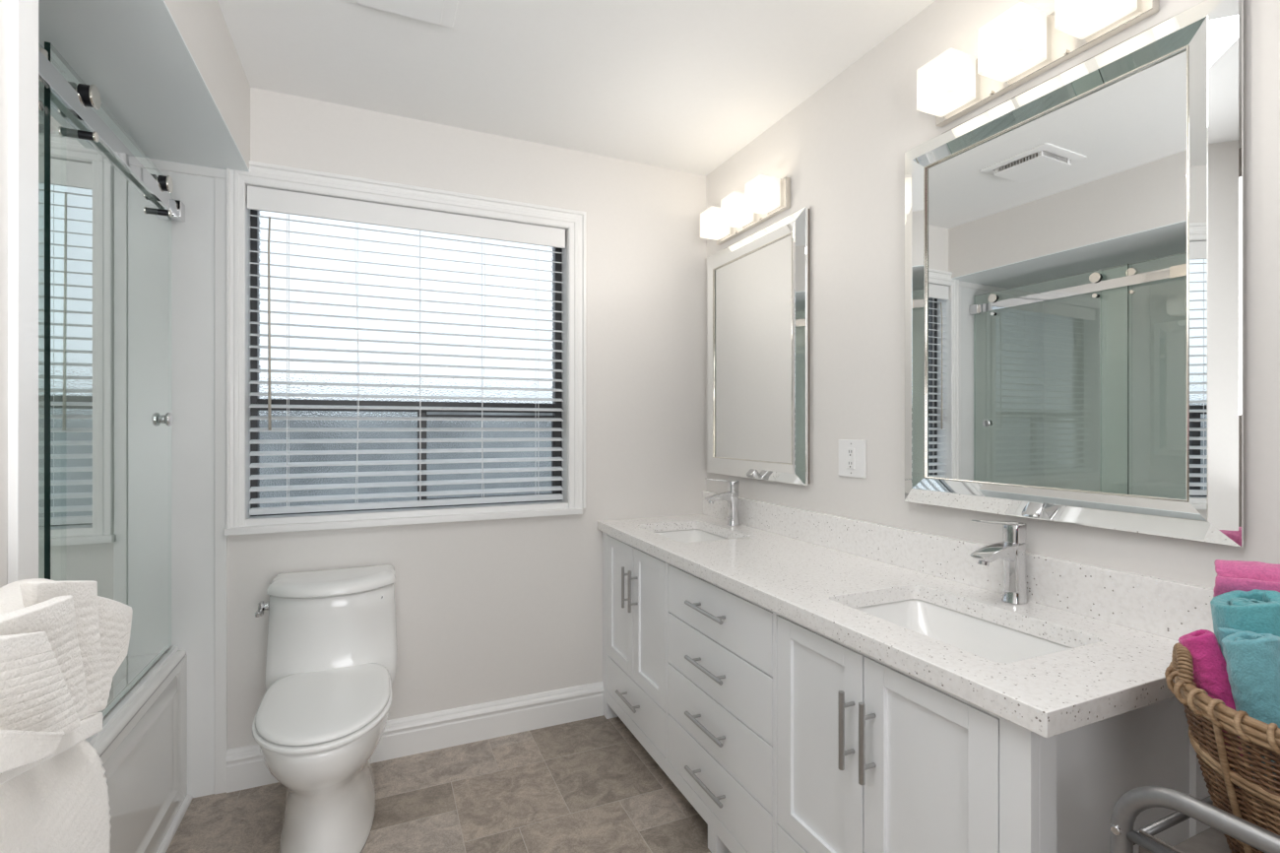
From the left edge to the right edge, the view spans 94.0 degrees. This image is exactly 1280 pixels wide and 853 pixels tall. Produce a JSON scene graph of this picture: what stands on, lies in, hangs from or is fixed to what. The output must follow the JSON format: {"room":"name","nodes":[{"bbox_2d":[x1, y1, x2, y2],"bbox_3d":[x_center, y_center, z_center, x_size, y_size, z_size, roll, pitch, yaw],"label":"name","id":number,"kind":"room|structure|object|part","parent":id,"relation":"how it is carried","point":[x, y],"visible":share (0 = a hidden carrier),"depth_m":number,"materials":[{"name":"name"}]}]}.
{"room":"bathroom","nodes":[
{"label":"bathroom","id":0,"kind":"room"},
{"bbox_2d":[0,0,7,587],"bbox_3d":[-0.794,0.032,-0.504,1.040,2.445,2.315,0,0,-24],"label":"wall","id":1,"kind":"structure","parent":0,"point":[3,3],"depth_m":0.71,"materials":[{"name":"paint"}]},
{"bbox_2d":[7,0,38,583],"bbox_3d":[-0.769,0.032,0.744,0.010,2.445,0.050,0,0,-24],"label":"trim","id":2,"kind":"structure","parent":1,"relation":"attached to","point":[23,15],"depth_m":0.73,"materials":[{"name":"paint"}]},
{"bbox_2d":[38,49,185,221],"bbox_3d":[-1.257,-0.719,1.343,0.034,0.058,1.438,0,0,-24],"label":"rail","id":3,"kind":"object","parent":1,"relation":"attached to","point":[49,76],"visible":0.73,"depth_m":1.45,"materials":[{"name":"silver metal"}]},
{"bbox_2d":[156,794,192,852],"bbox_3d":[-1.230,1.245,1.355,0.016,0.018,1.437,0,0,-24],"label":"trim","id":4,"kind":"structure","parent":1,"relation":"attached to","point":[182,809],"depth_m":1.86,"materials":[{"name":"paint"}]},
{"bbox_3d":[-0.574,0.192,0.390,0.081,0.040,0.535,0,0,-24],"label":"towel bar","id":5,"kind":"object","parent":1,"relation":"attached to","visible":0},
{"bbox_2d":[0,577,111,852],"bbox_3d":[-0.531,0.488,0.420,0.116,0.657,0.508,0,0,-24],"label":"bath towel","id":6,"kind":"object","parent":5,"relation":"hanging from","point":[60,803],"visible":0.38,"depth_m":0.56,"materials":[{"name":"white fabric"}]},
{"bbox_2d":[0,711,102,783],"bbox_3d":[-0.459,0.244,0.416,0.032,0.144,0.469,0,0,-30],"label":"band","id":7,"kind":"object","parent":6,"relation":"attached to","point":[91,724],"visible":0.56,"depth_m":0.55,"materials":[{"name":"white fabric"}]},
{"bbox_2d":[0,579,132,772],"bbox_3d":[-0.506,0.219,0.528,0.061,0.189,0.502,0,0,-31],"label":"hand towel","id":8,"kind":"object","parent":7,"relation":"in","point":[61,653],"visible":1,"depth_m":0.47,"materials":[{"name":"white fabric"}]},
{"bbox_2d":[164,0,250,169],"bbox_3d":[-1.504,-1.041,1.238,0.940,0.300,1.446,0,0,-24],"label":"wall","id":9,"kind":"structure","parent":0,"point":[202,25],"depth_m":1.67,"materials":[{"name":"paint"}]},
{"bbox_2d":[38,0,249,171],"bbox_3d":[-1.504,-0.889,1.238,0.941,0.004,1.446,0,0,-24],"label":"soffit","id":10,"kind":"object","parent":9,"relation":"attached to","point":[143,70],"depth_m":1.49,"materials":[{"name":"white paint"}]},
{"bbox_2d":[165,714,731,852],"bbox_3d":[-0.103,1.294,0.616,3.192,0.080,4.200,0,0,-24],"label":"floor","id":11,"kind":"structure","parent":0,"point":[589,785],"depth_m":2.00,"materials":[{"name":"tile"}]},
{"bbox_2d":[92,649,187,852],"bbox_3d":[-1.585,0.999,1.200,0.758,0.510,1.437,0,0,-24],"label":"bathtub","id":12,"kind":"object","parent":11,"relation":"on","point":[143,752],"visible":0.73,"depth_m":1.70,"materials":[{"name":"ceramic"}]},
{"bbox_2d":[85,644,178,745],"bbox_3d":[-1.280,0.737,1.334,0.048,0.014,1.433,0,0,-24],"label":"track","id":13,"kind":"object","parent":12,"relation":"on","point":[135,691],"visible":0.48,"depth_m":1.64,"materials":[{"name":"silver metal"}]},
{"bbox_2d":[38,42,49,223],"bbox_3d":[-1.145,-0.037,1.023,0.050,1.542,0.757,0,0,-24],"label":"glass panel","id":14,"kind":"object","parent":13,"relation":"on","point":[44,52],"visible":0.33,"depth_m":1.26,"materials":[{"name":"teal"}]},
{"bbox_2d":[252,564,397,852],"bbox_3d":[-0.979,0.883,1.859,0.429,0.741,0.707,0,0,-24],"label":"toilet","id":15,"kind":"object","parent":11,"relation":"on","point":[321,716],"visible":1,"depth_m":1.82,"materials":[{"name":"ceramic"}]},
{"bbox_3d":[-1.246,0.604,1.971,0.030,0.044,0.088,0,0,-24],"label":"flush lever","id":16,"kind":"part","parent":15,"relation":"part of","materials":[{"name":"silver metal"}]},
{"bbox_3d":[-0.935,0.832,1.776,0.364,0.012,0.520,0,0,-24],"label":"seat","id":17,"kind":"part","parent":15,"relation":"part of","materials":[{"name":"plastic"}]},
{"bbox_3d":[-0.939,0.813,1.785,0.354,0.017,0.516,0,0,-24],"label":"lid","id":18,"kind":"part","parent":15,"relation":"part of","materials":[{"name":"plastic"}]},
{"bbox_3d":[-1.057,0.532,2.065,0.396,0.038,0.267,0,0,-24],"label":"tank lid","id":19,"kind":"part","parent":15,"relation":"part of","materials":[{"name":"ceramic"}]},
{"bbox_2d":[602,531,1211,852],"bbox_3d":[0.434,0.851,1.853,0.560,0.807,1.873,0,0,-24],"label":"vanity cabinet","id":20,"kind":"object","parent":11,"relation":"on","point":[784,736],"visible":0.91,"depth_m":1.30,"materials":[{"name":"paint"}]},
{"bbox_3d":[-0.130,1.218,2.599,0.050,0.071,0.050,0,0,-24],"label":"leg","id":21,"kind":"part","parent":20,"relation":"part of","materials":[{"name":"paint"}]},
{"bbox_3d":[-0.076,0.718,2.436,0.018,0.509,0.281,0,0,-24],"label":"door","id":22,"kind":"part","parent":20,"relation":"part of","materials":[{"name":"paint"}]},
{"bbox_3d":[-0.054,0.619,2.316,0.039,0.158,0.012,0,0,-24],"label":"bar handle","id":23,"kind":"part","parent":20,"relation":"part of","materials":[{"name":"silver metal"}]},
{"bbox_3d":[-0.044,1.048,2.294,0.039,0.012,0.185,0,0,-24],"label":"bar handle","id":24,"kind":"part","parent":20,"relation":"part of","materials":[{"name":"silver metal"}]},
{"bbox_3d":[-0.028,0.619,2.257,0.039,0.158,0.012,0,0,-24],"label":"bar handle","id":25,"kind":"part","parent":20,"relation":"part of","materials":[{"name":"silver metal"}]},
{"bbox_3d":[-0.019,1.054,2.305,0.018,0.152,0.567,0,0,-24],"label":"drawer","id":26,"kind":"part","parent":20,"relation":"part of","materials":[{"name":"paint"}]},
{"bbox_3d":[0.038,0.718,2.174,0.018,0.509,0.281,0,0,-24],"label":"door","id":27,"kind":"part","parent":20,"relation":"part of","materials":[{"name":"paint"}]},
{"bbox_3d":[0.195,0.538,1.748,0.039,0.012,0.208,0,0,-24],"label":"bar handle","id":28,"kind":"part","parent":20,"relation":"part of","materials":[{"name":"silver metal"}]},
{"bbox_3d":[0.195,0.706,1.748,0.039,0.012,0.208,0,0,-24],"label":"bar handle","id":29,"kind":"part","parent":20,"relation":"part of","materials":[{"name":"silver metal"}]},
{"bbox_3d":[0.195,0.878,1.748,0.039,0.012,0.208,0,0,-24],"label":"bar handle","id":30,"kind":"part","parent":20,"relation":"part of","materials":[{"name":"silver metal"}]},
{"bbox_3d":[0.195,1.046,1.748,0.039,0.012,0.208,0,0,-24],"label":"bar handle","id":31,"kind":"part","parent":20,"relation":"part of","materials":[{"name":"silver metal"}]},
{"bbox_3d":[0.235,1.218,1.769,0.050,0.071,0.050,0,0,-24],"label":"leg","id":32,"kind":"part","parent":20,"relation":"part of","materials":[{"name":"paint"}]},
{"bbox_3d":[0.220,0.543,1.760,0.018,0.159,0.585,0,0,-24],"label":"drawer","id":33,"kind":"part","parent":20,"relation":"part of","materials":[{"name":"paint"}]},
{"bbox_3d":[0.220,0.711,1.760,0.018,0.167,0.585,0,0,-24],"label":"drawer","id":34,"kind":"part","parent":20,"relation":"part of","materials":[{"name":"paint"}]},
{"bbox_3d":[0.220,0.883,1.760,0.018,0.167,0.585,0,0,-24],"label":"drawer","id":35,"kind":"part","parent":20,"relation":"part of","materials":[{"name":"paint"}]},
{"bbox_3d":[0.220,1.050,1.760,0.018,0.158,0.585,0,0,-24],"label":"drawer","id":36,"kind":"part","parent":20,"relation":"part of","materials":[{"name":"paint"}]},
{"bbox_3d":[0.461,1.054,1.212,0.018,0.152,0.572,0,0,-24],"label":"drawer","id":37,"kind":"part","parent":20,"relation":"part of","materials":[{"name":"paint"}]},
{"bbox_3d":[0.403,0.718,1.344,0.018,0.509,0.282,0,0,-24],"label":"door","id":38,"kind":"part","parent":20,"relation":"part of","materials":[{"name":"paint"}]},
{"bbox_3d":[0.425,0.619,1.226,0.039,0.158,0.012,0,0,-24],"label":"bar handle","id":39,"kind":"part","parent":20,"relation":"part of","materials":[{"name":"silver metal"}]},
{"bbox_3d":[0.447,0.619,1.175,0.039,0.158,0.012,0,0,-24],"label":"bar handle","id":40,"kind":"part","parent":20,"relation":"part of","materials":[{"name":"silver metal"}]},
{"bbox_2d":[597,490,1214,737],"bbox_3d":[0.449,0.372,1.840,0.546,0.147,1.912,0,0,-24],"label":"countertop","id":41,"kind":"structure","parent":20,"relation":"on","point":[1121,629],"depth_m":1.33,"materials":[{"name":"stone"}]},
{"bbox_2d":[653,528,727,542],"bbox_3d":[0.202,0.511,2.365,0.360,0.129,0.492,0,0,-24],"label":"sink","id":42,"kind":"object","parent":41,"relation":"in","point":[693,535],"visible":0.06,"depth_m":2.58,"materials":[{"name":"ceramic"}]},
{"bbox_2d":[704,478,739,525],"bbox_3d":[0.341,0.308,2.470,0.154,0.200,0.045,0,0,-24],"label":"faucet","id":43,"kind":"object","parent":41,"relation":"on","point":[732,495],"visible":1,"depth_m":2.47,"materials":[{"name":"silver metal"}]},
{"bbox_3d":[0.333,0.289,2.467,0.132,0.042,0.042,0,0,-24],"label":"spout","id":44,"kind":"part","parent":43,"relation":"part of","materials":[{"name":"silver metal"}]},
{"bbox_3d":[0.338,0.219,2.469,0.148,0.023,0.035,0,0,-24],"label":"lever blade","id":45,"kind":"part","parent":43,"relation":"part of","materials":[{"name":"silver metal"}]},
{"bbox_3d":[0.389,0.245,2.492,0.045,0.045,0.042,0,0,-24],"label":"lever handle","id":46,"kind":"part","parent":43,"relation":"part of","materials":[{"name":"silver metal"}]},
{"bbox_2d":[853,598,1071,662],"bbox_3d":[0.672,0.511,1.292,0.360,0.129,0.505,0,0,-24],"label":"sink","id":47,"kind":"object","parent":41,"relation":"in","point":[981,637],"visible":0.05,"depth_m":1.42,"materials":[{"name":"ceramic"}]},
{"bbox_2d":[969,518,1027,605],"bbox_3d":[0.827,0.308,1.373,0.154,0.200,0.045,0,0,-24],"label":"faucet","id":48,"kind":"object","parent":41,"relation":"on","point":[1012,550],"visible":1,"depth_m":1.37,"materials":[{"name":"silver metal"}]},
{"bbox_3d":[0.819,0.289,1.369,0.132,0.042,0.042,0,0,-24],"label":"spout","id":49,"kind":"part","parent":48,"relation":"part of","materials":[{"name":"silver metal"}]},
{"bbox_3d":[0.824,0.219,1.372,0.148,0.023,0.035,0,0,-24],"label":"lever blade","id":50,"kind":"part","parent":48,"relation":"part of","materials":[{"name":"silver metal"}]},
{"bbox_3d":[0.875,0.245,1.394,0.045,0.045,0.042,0,0,-24],"label":"lever handle","id":51,"kind":"part","parent":48,"relation":"part of","materials":[{"name":"silver metal"}]},
{"bbox_3d":[0.518,0.718,1.081,0.018,0.509,0.285,0,0,-24],"label":"door","id":52,"kind":"part","parent":20,"relation":"part of","materials":[{"name":"paint"}]},
{"bbox_3d":[0.461,0.816,1.865,0.502,0.736,1.872,0,0,-24],"label":"panel","id":53,"kind":"part","parent":20,"relation":"part of","materials":[{"name":"paint"}]},
{"bbox_2d":[1109,785,1279,852],"bbox_3d":[0.998,0.864,0.632,0.458,0.780,0.660,0,0,-24],"label":"shelf rack","id":54,"kind":"object","parent":11,"relation":"on","point":[1122,836],"visible":0.8,"depth_m":0.81,"materials":[{"name":"silver metal"}]},
{"bbox_3d":[0.803,0.564,0.546,0.015,0.015,0.635,0,0,-24],"label":"shelf rail","id":55,"kind":"part","parent":54,"relation":"part of","materials":[{"name":"silver metal"}]},
{"bbox_3d":[0.872,0.584,0.923,0.430,0.013,0.013,0,0,-24],"label":"rail","id":56,"kind":"part","parent":54,"relation":"part of","materials":[{"name":"silver metal"}]},
{"bbox_3d":[1.000,0.593,0.633,0.404,0.067,0.607,0,0,-24],"label":"shelf","id":57,"kind":"part","parent":54,"relation":"part of","materials":[{"name":"grey metal"}]},
{"bbox_2d":[1164,641,1279,852],"bbox_3d":[0.948,0.461,0.771,0.404,0.288,0.404,0,0,39],"label":"wicker basket","id":58,"kind":"object","parent":54,"relation":"on","point":[1236,792],"visible":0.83,"depth_m":0.78,"materials":[{"name":"brown wicker"}]},
{"bbox_3d":[0.798,0.346,0.877,0.018,0.058,0.077,0,0,35],"label":"handle","id":59,"kind":"part","parent":58,"relation":"part of","materials":[{"name":"wicker"}]},
{"bbox_2d":[1178,629,1244,762],"bbox_3d":[0.832,0.382,0.854,0.090,0.178,0.054,0,0,42],"label":"rolled towel","id":60,"kind":"object","parent":58,"relation":"in","point":[1210,674],"visible":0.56,"depth_m":0.85,"materials":[{"name":"pink fabric"}]},
{"bbox_2d":[1210,588,1279,643],"bbox_3d":[0.904,0.350,0.858,0.127,0.224,0.113,0,0,-24],"label":"rolled towel","id":61,"kind":"object","parent":58,"relation":"in","point":[1256,610],"visible":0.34,"depth_m":0.85,"materials":[{"name":"teal fabric"}]},
{"bbox_2d":[1213,559,1279,597],"bbox_3d":[0.993,0.239,0.866,0.235,0.071,0.077,0,0,41],"label":"rolled towel","id":62,"kind":"object","parent":58,"relation":"in","point":[1232,575],"visible":0.82,"depth_m":0.91,"materials":[{"name":"pink fabric"}]},
{"bbox_2d":[1216,627,1279,788],"bbox_3d":[0.851,0.383,0.808,0.096,0.210,0.074,0,0,32],"label":"rolled towel","id":63,"kind":"object","parent":58,"relation":"in","point":[1252,659],"visible":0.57,"depth_m":0.79,"materials":[{"name":"teal fabric"}]},
{"bbox_2d":[227,87,705,749],"bbox_3d":[-0.988,0.032,2.342,2.974,2.445,0.160,0,0,-24],"label":"wall","id":64,"kind":"structure","parent":0,"point":[486,610],"depth_m":2.50,"materials":[{"name":"paint"}]},
{"bbox_2d":[44,41,173,716],"bbox_3d":[-1.395,-0.042,1.623,0.054,1.532,0.803,0,0,-24],"label":"shower door","id":65,"kind":"structure","parent":64,"relation":"attached to","point":[107,239],"depth_m":1.52,"materials":[{"name":"clear glass"}]},
{"bbox_3d":[-1.277,-0.674,1.378,0.027,0.019,0.019,0,0,-24],"label":"guide stem","id":66,"kind":"part","parent":65,"relation":"part of","materials":[{"name":"metal"}]},
{"bbox_3d":[-1.494,-0.674,1.872,0.027,0.019,0.019,0,0,-24],"label":"guide stem","id":67,"kind":"part","parent":65,"relation":"part of","materials":[{"name":"metal"}]},
{"bbox_3d":[-1.525,-0.026,1.908,0.045,0.045,0.045,0,0,-24],"label":"knob","id":68,"kind":"part","parent":65,"relation":"part of","materials":[{"name":"silver metal"}]},
{"bbox_2d":[38,170,214,797],"bbox_3d":[-1.841,0.200,1.877,0.838,2.108,0.006,0,0,-24],"label":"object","id":69,"kind":"structure","parent":64,"relation":"attached to","point":[192,239],"depth_m":2.02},
{"bbox_2d":[149,158,226,179],"bbox_3d":[-1.823,-0.870,1.880,0.873,0.032,0.013,0,0,-24],"label":"trim","id":70,"kind":"structure","parent":64,"relation":"attached to","point":[165,165],"depth_m":2.01,"materials":[{"name":"paint"}]},
{"bbox_2d":[214,177,227,794],"bbox_3d":[-1.439,0.200,2.049,0.035,2.108,0.013,0,0,-24],"label":"trim","id":71,"kind":"structure","parent":64,"relation":"attached to","point":[221,541],"depth_m":2.04,"materials":[{"name":"paint"}]},
{"bbox_2d":[223,160,586,535],"bbox_3d":[-0.854,-0.278,2.365,1.301,1.295,0.168,0,0,-24],"label":"window","id":72,"kind":"structure","parent":64,"relation":"in","point":[239,521],"depth_m":2.36,"materials":[{"name":"paint"}]},
{"bbox_3d":[-1.150,0.119,2.302,0.555,0.370,0.001,0,0,-24],"label":"pane","id":73,"kind":"part","parent":72,"relation":"part of","materials":[{"name":"clear glass"}]},
{"bbox_3d":[-0.836,0.357,2.301,1.282,0.026,0.036,0,0,-24],"label":"sill","id":74,"kind":"part","parent":72,"relation":"part of","materials":[{"name":"paint"}]},
{"bbox_2d":[247,185,565,514],"bbox_3d":[-0.859,-0.269,2.345,1.154,1.158,0.072,0,0,-24],"label":"window blind","id":75,"kind":"object","parent":72,"relation":"attached to","point":[258,198],"visible":1,"depth_m":2.29,"materials":[{"name":"paint"}]},
{"bbox_3d":[-0.863,0.299,2.354,1.146,0.022,0.040,0,0,-24],"label":"rail","id":76,"kind":"part","parent":75,"relation":"part of","materials":[{"name":"white plastic"}]},
{"bbox_3d":[-0.891,-0.464,2.416,1.120,0.725,0.001,0,0,-24],"label":"pane","id":77,"kind":"part","parent":72,"relation":"part of","materials":[{"name":"clear glass"}]},
{"bbox_3d":[-0.638,0.120,2.522,0.567,0.368,0.024,0,0,-24],"label":"sliding sash","id":78,"kind":"part","parent":72,"relation":"part of","materials":[{"name":"clear glass"}]},
{"bbox_3d":[-0.629,0.128,2.530,0.530,0.328,0.001,0,0,-24],"label":"pane","id":79,"kind":"part","parent":72,"relation":"part of","materials":[{"name":"clear glass"}]},
{"bbox_2d":[225,681,603,792],"bbox_3d":[-0.791,1.183,2.329,1.377,0.142,0.021,0,0,-24],"label":"baseboard","id":80,"kind":"structure","parent":64,"relation":"attached to","point":[246,768],"depth_m":2.36,"materials":[{"name":"paint"}]},
{"bbox_2d":[217,0,935,176],"bbox_3d":[-0.200,-1.231,0.546,2.974,0.080,3.961,0,0,-24],"label":"ceiling","id":81,"kind":"structure","parent":0,"point":[685,86],"depth_m":1.93,"materials":[{"name":"paint"}]},
{"bbox_2d":[344,0,458,27],"bbox_3d":[-0.633,-1.175,1.579,0.300,0.031,0.300,0,0,-24],"label":"ceiling vent","id":82,"kind":"object","parent":81,"relation":"in","point":[437,12],"visible":1,"depth_m":1.66,"materials":[{"name":"white plastic"}]},
{"bbox_3d":[-0.633,-1.162,1.579,0.221,0.005,0.221,0,0,-24],"label":"plate","id":83,"kind":"part","parent":82,"relation":"part of","materials":[{"name":"white plastic"}]},
{"bbox_2d":[705,0,1279,769],"bbox_3d":[1.116,0.032,1.124,0.100,2.445,3.961,0,0,-24],"label":"wall","id":84,"kind":"structure","parent":0,"point":[842,150],"depth_m":1.80,"materials":[{"name":"paint"}]},
{"bbox_2d":[700,174,790,245],"bbox_3d":[0.411,-0.885,2.452,0.124,0.116,0.502,0,0,-24],"label":"vanity light","id":85,"kind":"object","parent":84,"relation":"attached to","point":[764,197],"visible":1,"depth_m":2.39,"materials":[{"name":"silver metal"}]},
{"bbox_3d":[0.327,-0.890,2.607,0.095,0.105,0.105,0,0,-24],"label":"lamp shade","id":86,"kind":"part","parent":85,"relation":"part of","materials":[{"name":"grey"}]},
{"bbox_3d":[0.398,-0.890,2.446,0.095,0.105,0.105,0,0,-24],"label":"lamp shade","id":87,"kind":"part","parent":85,"relation":"part of","materials":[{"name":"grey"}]},
{"bbox_3d":[0.469,-0.890,2.285,0.095,0.105,0.105,0,0,-24],"label":"lamp shade","id":88,"kind":"part","parent":85,"relation":"part of","materials":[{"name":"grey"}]},
{"bbox_2d":[705,205,809,485],"bbox_3d":[0.454,-0.291,2.461,0.037,1.001,0.710,0,0,-24],"label":"wall mirror","id":89,"kind":"object","parent":84,"relation":"attached to","point":[757,286],"visible":1,"depth_m":2.40,"materials":[{"name":"silver metal"}]},
{"bbox_2d":[714,234,791,462],"bbox_3d":[0.452,-0.291,2.460,0.001,0.853,0.562,0,0,-24],"label":"mirror glass","id":90,"kind":"object","parent":89,"relation":"attached to","point":[753,290],"depth_m":2.43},
{"bbox_2d":[838,439,866,478],"bbox_3d":[0.692,0.101,1.952,0.012,0.122,0.120,0,0,-24],"label":"wall outlet","id":91,"kind":"object","parent":84,"relation":"attached to","point":[852,452],"visible":1,"depth_m":1.94,"materials":[{"name":"white plastic"}]},
{"bbox_2d":[846,448,854,468],"bbox_3d":[0.690,0.101,1.951,0.005,0.068,0.034,0,0,-24],"label":"receptacle","id":92,"kind":"object","parent":91,"relation":"attached to","point":[850,451],"depth_m":1.95,"materials":[{"name":"white plastic"}]},
{"bbox_2d":[703,490,1214,639],"bbox_3d":[0.689,0.353,1.945,0.022,0.109,1.912,0,0,-24],"label":"backsplash","id":93,"kind":"structure","parent":84,"relation":"attached to","point":[1170,608],"depth_m":1.41,"materials":[{"name":"stone"}]},
{"bbox_2d":[916,0,1159,127],"bbox_3d":[0.876,-0.885,1.392,0.124,0.116,0.502,0,0,-24],"label":"vanity light","id":94,"kind":"object","parent":84,"relation":"attached to","point":[1021,43],"visible":1,"depth_m":1.36,"materials":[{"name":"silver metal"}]},
{"bbox_3d":[0.792,-0.890,1.547,0.095,0.105,0.105,0,0,-24],"label":"lamp shade","id":95,"kind":"part","parent":94,"relation":"part of","materials":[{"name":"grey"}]},
{"bbox_3d":[0.863,-0.890,1.386,0.095,0.105,0.105,0,0,-24],"label":"lamp shade","id":96,"kind":"part","parent":94,"relation":"part of","materials":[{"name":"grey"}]},
{"bbox_3d":[0.934,-0.890,1.225,0.095,0.105,0.105,0,0,-24],"label":"lamp shade","id":97,"kind":"part","parent":94,"relation":"part of","materials":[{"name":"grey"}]},
{"bbox_2d":[904,0,1243,546],"bbox_3d":[0.916,-0.290,1.389,0.037,1.004,0.727,0,0,-25],"label":"wall mirror","id":98,"kind":"object","parent":84,"relation":"attached to","point":[1074,243],"visible":1,"depth_m":1.27,"materials":[{"name":"silver metal"}]},
{"bbox_2d":[926,49,1186,499],"bbox_3d":[0.914,-0.290,1.389,0.001,0.856,0.579,0,0,-25],"label":"mirror glass","id":99,"kind":"object","parent":98,"relation":"attached to","point":[1056,241],"depth_m":1.32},
{"label":"outside","id":100,"kind":"structure","parent":0,"visible":0},
{"bbox_3d":[-2.229,1.804,5.078,8.000,0.100,5.830,0,0,-24],"label":"ground","id":101,"kind":"structure","parent":100,"visible":0},
{"bbox_2d":[426,411,552,415],"bbox_3d":[-1.383,0.794,3.773,5.500,1.920,0.100,0,0,-24],"label":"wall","id":102,"kind":"structure","parent":101,"relation":"on","point":[427,413],"depth_m":3.91,"materials":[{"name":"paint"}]}
]}

